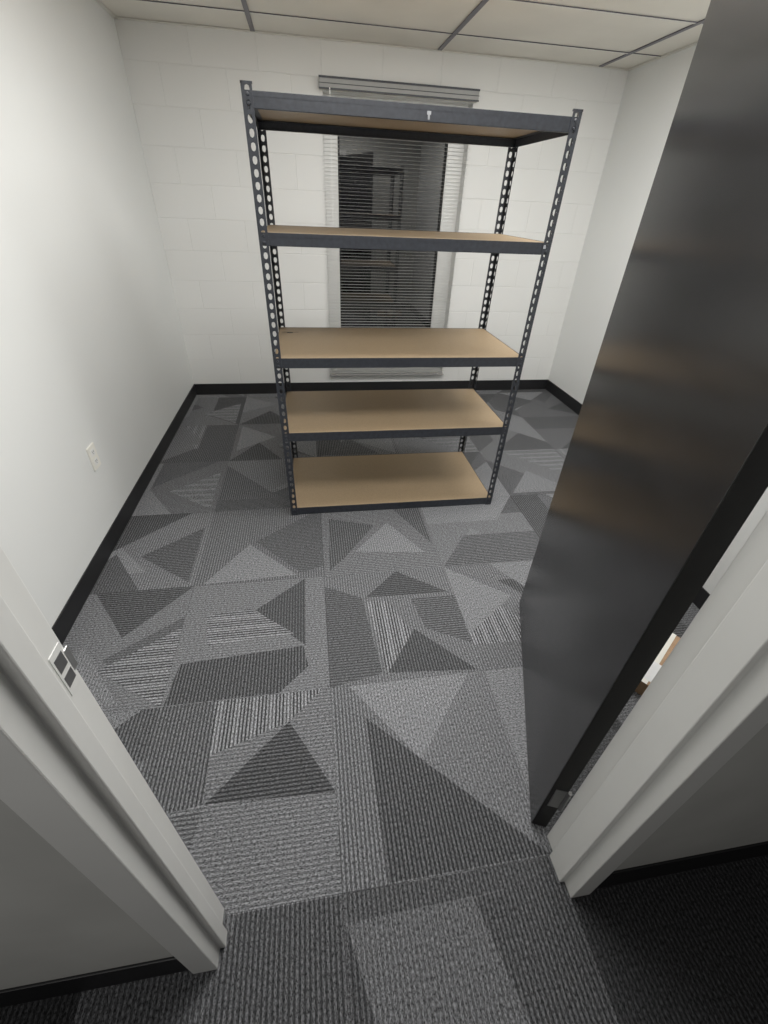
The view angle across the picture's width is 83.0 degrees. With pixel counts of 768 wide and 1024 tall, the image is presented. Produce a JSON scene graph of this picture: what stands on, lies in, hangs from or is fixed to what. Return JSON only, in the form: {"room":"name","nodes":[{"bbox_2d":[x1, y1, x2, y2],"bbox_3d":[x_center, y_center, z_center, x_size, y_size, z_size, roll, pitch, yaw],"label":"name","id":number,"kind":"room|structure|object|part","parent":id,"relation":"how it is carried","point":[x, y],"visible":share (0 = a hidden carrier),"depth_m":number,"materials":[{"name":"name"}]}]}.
{"room":"office storage room","nodes":[
{"label":"office storage room","id":0,"kind":"room"},
{"bbox_2d":[0,0,193,627],"bbox_3d":[-1.464,-1.058,1.764,0.120,2.610,3.720,-3,36,-8],"label":"wall","id":1,"kind":"structure","parent":0,"point":[93,348],"depth_m":1.99,"materials":[{"name":"white paint"}]},
{"bbox_2d":[86,442,100,470],"bbox_3d":[-1.404,-0.267,2.101,0.009,0.120,0.076,-3,36,-8],"label":"wall outlet","id":2,"kind":"object","parent":1,"relation":"attached to","point":[91,451],"visible":1,"depth_m":2.09,"materials":[{"name":"beige plastic"}]},
{"bbox_2d":[52,385,196,644],"bbox_3d":[-1.451,-0.049,2.494,0.006,0.102,3.711,-3,36,-8],"label":"baseboard","id":3,"kind":"structure","parent":1,"relation":"attached to","point":[63,624],"depth_m":2.24,"materials":[{"name":"black plastic"}]},
{"bbox_2d":[114,19,628,383],"bbox_3d":[0.009,-2.294,3.595,3.704,2.610,0.200,-3,36,-8],"label":"wall","id":4,"kind":"structure","parent":0,"point":[184,81],"depth_m":3.30,"materials":[{"name":"white paint"}]},
{"bbox_2d":[194,379,547,394],"bbox_3d":[-0.024,-1.222,4.235,3.464,0.102,0.006,-3,36,-8],"label":"baseboard","id":5,"kind":"structure","parent":4,"relation":"attached to","point":[228,388],"depth_m":4.20,"materials":[{"name":"black plastic"}]},
{"bbox_2d":[331,368,441,372],"bbox_3d":[0.029,-1.371,4.200,1.075,0.008,0.095,-3,36,-8],"label":"sill","id":6,"kind":"structure","parent":4,"relation":"attached to","point":[372,369],"depth_m":4.19,"materials":[{"name":"white plastic"}]},
{"bbox_2d":[339,136,445,327],"bbox_3d":[0.040,-2.194,3.708,0.847,1.790,0.006,-3,36,-8],"label":"glass","id":7,"kind":"object","parent":4,"relation":"attached to","point":[379,279],"visible":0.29,"depth_m":3.56,"materials":[{"name":"glass"}]},
{"bbox_2d":[337,135,447,327],"bbox_3d":[0.042,-2.187,3.697,0.843,1.780,0.020,-3,36,-8],"label":"bead","id":8,"kind":"object","parent":4,"relation":"attached to","point":[446,145],"visible":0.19,"depth_m":3.58},
{"bbox_2d":[323,94,468,368],"bbox_3d":[0.055,-2.197,3.705,1.075,1.930,0.060,-3,36,-8],"label":"frame","id":9,"kind":"object","parent":4,"relation":"attached to","point":[440,288],"visible":0.48,"depth_m":3.54,"materials":[{"name":"white plastic"}]},
{"bbox_2d":[318,75,479,375],"bbox_3d":[0.077,-2.126,3.564,1.124,2.015,0.060,-3,36,-8],"label":"window blinds","id":10,"kind":"object","parent":4,"relation":"attached to","point":[326,82],"visible":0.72,"depth_m":3.13,"materials":[{"name":"grey metal"}]},
{"bbox_3d":[0.037,-1.315,4.148,1.094,0.014,0.026,-3,36,-8],"label":"rail","id":11,"kind":"part","parent":10,"relation":"part of","materials":[{"name":"grey metal"}]},
{"bbox_2d":[0,389,767,1023],"bbox_3d":[0.006,0.308,2.184,6.720,0.004,6.128,-3,36,-8],"label":"floor","id":12,"kind":"structure","parent":0,"point":[326,711],"depth_m":1.45,"materials":[{"name":"carpet"}]},
{"bbox_2d":[240,80,583,515],"bbox_3d":[0.053,-0.940,2.351,1.272,1.835,0.627,-3,36,-8],"label":"metal shelving unit","id":13,"kind":"object","parent":12,"relation":"on","point":[326,484],"visible":1,"depth_m":2.28,"materials":[{"name":"grey metal"}]},
{"bbox_3d":[-0.501,-0.736,2.030,0.058,1.832,0.037,-3,36,-8],"label":"post","id":14,"kind":"part","parent":13,"relation":"part of","materials":[{"name":"grey metal"}]},
{"bbox_3d":[-0.590,-1.075,2.499,0.058,1.832,0.037,-3,36,-8],"label":"post","id":15,"kind":"part","parent":13,"relation":"part of","materials":[{"name":"grey metal"}]},
{"bbox_3d":[0.608,-1.143,2.676,0.058,1.832,0.037,-3,36,-8],"label":"post","id":16,"kind":"part","parent":13,"relation":"part of","materials":[{"name":"grey metal"}]},
{"bbox_3d":[0.696,-0.804,2.207,0.058,1.832,0.037,-3,36,-8],"label":"post","id":17,"kind":"part","parent":13,"relation":"part of","materials":[{"name":"grey metal"}]},
{"bbox_2d":[635,633,679,695],"bbox_3d":[1.099,0.605,1.777,0.342,0.071,0.240,-28,45,-35],"label":"cardboard box","id":18,"kind":"object","parent":12,"relation":"on","point":[673,640],"visible":0.03,"depth_m":1.72,"materials":[{"name":"beige cardboard"}]},
{"bbox_2d":[0,723,767,989],"bbox_3d":[0.119,-0.023,0.420,5.900,2.610,0.116,-3,36,-8],"label":"wall","id":19,"kind":"structure","parent":0,"point":[55,923],"depth_m":0.82,"materials":[{"name":"paint"}]},
{"bbox_2d":[48,642,80,695],"bbox_3d":[-0.372,0.184,0.507,0.002,0.070,0.024,-3,36,-8],"label":"strike plate","id":20,"kind":"object","parent":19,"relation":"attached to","point":[55,652],"visible":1,"depth_m":0.50,"materials":[{"name":"silver metal"}]},
{"bbox_2d":[54,650,75,686],"bbox_3d":[-0.372,0.183,0.506,0.001,0.048,0.017,-3,36,-8],"label":"strike hole","id":21,"kind":"object","parent":20,"relation":"attached to","point":[60,662],"depth_m":0.50,"materials":[{"name":"grey metal"}]},
{"bbox_2d":[64,645,77,669],"bbox_3d":[-0.375,0.175,0.518,0.002,0.036,0.010,-3,36,-8],"label":"strike lip","id":22,"kind":"object","parent":20,"relation":"attached to","point":[67,652],"depth_m":0.52,"materials":[{"name":"silver metal"}]},
{"bbox_2d":[0,546,226,973],"bbox_3d":[-0.388,0.214,0.476,0.071,2.100,0.112,-3,36,-8],"label":"door frame","id":23,"kind":"structure","parent":19,"relation":"attached to","point":[65,770],"depth_m":0.55,"materials":[{"name":"paint"}]},
{"bbox_2d":[0,841,767,1007],"bbox_3d":[0.071,0.980,1.136,5.900,0.125,0.128,-3,36,-8],"label":"baseboard","id":24,"kind":"structure","parent":19,"relation":"attached to","point":[170,965],"depth_m":1.00,"materials":[{"name":"black plastic"}]},
{"bbox_2d":[519,0,767,822],"bbox_3d":[0.601,-0.138,1.084,0.045,2.025,0.912,9,36,9],"label":"door","id":25,"kind":"structure","parent":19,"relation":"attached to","point":[674,407],"depth_m":0.90,"materials":[{"name":"black paint"}]},
{"bbox_2d":[547,789,571,810],"bbox_3d":[0.513,0.140,0.727,0.040,1.700,0.011,9,36,9],"label":"hinges","id":26,"kind":"object","parent":25,"relation":"attached to","point":[560,798],"visible":1,"depth_m":1.19,"materials":[{"name":"silver metal"}]},
{"bbox_2d":[532,425,767,826],"bbox_3d":[0.505,0.118,0.718,0.042,2.021,0.002,9,36,8],"label":"hinge edge","id":27,"kind":"object","parent":25,"relation":"attached to","point":[751,483],"visible":1,"depth_m":0.74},
{"bbox_2d":[547,510,767,897],"bbox_3d":[0.558,0.151,0.629,0.071,2.100,0.144,-3,36,-8],"label":"door frame","id":28,"kind":"structure","parent":19,"relation":"attached to","point":[708,698],"depth_m":0.77,"materials":[{"name":"paint"}]},
{"bbox_2d":[100,0,710,68],"bbox_3d":[0.352,-2.092,1.353,3.664,0.156,3.930,-3,36,-8],"label":"ceiling","id":29,"kind":"structure","parent":0,"point":[496,18],"depth_m":2.50,"materials":[{"name":"tile"}]},
{"bbox_2d":[95,0,704,70],"bbox_3d":[0.347,-2.029,1.406,3.464,0.006,3.717,-3,36,-8],"label":"grid","id":30,"kind":"object","parent":29,"relation":"attached to","point":[482,3],"visible":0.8,"depth_m":2.63,"materials":[{"name":"paint"}]},
{"bbox_2d":[548,45,767,593],"bbox_3d":[1.763,-1.242,2.240,0.754,2.610,3.720,-3,36,-8],"label":"wall","id":31,"kind":"structure","parent":0,"point":[652,92],"depth_m":3.30,"materials":[{"name":"white paint"}]},
{"bbox_2d":[546,380,709,609],"bbox_3d":[1.652,-0.226,2.951,0.640,0.102,3.711,-3,36,-8],"label":"baseboard","id":32,"kind":"structure","parent":31,"relation":"attached to","point":[573,404],"depth_m":4.07,"materials":[{"name":"black plastic"}]}
]}

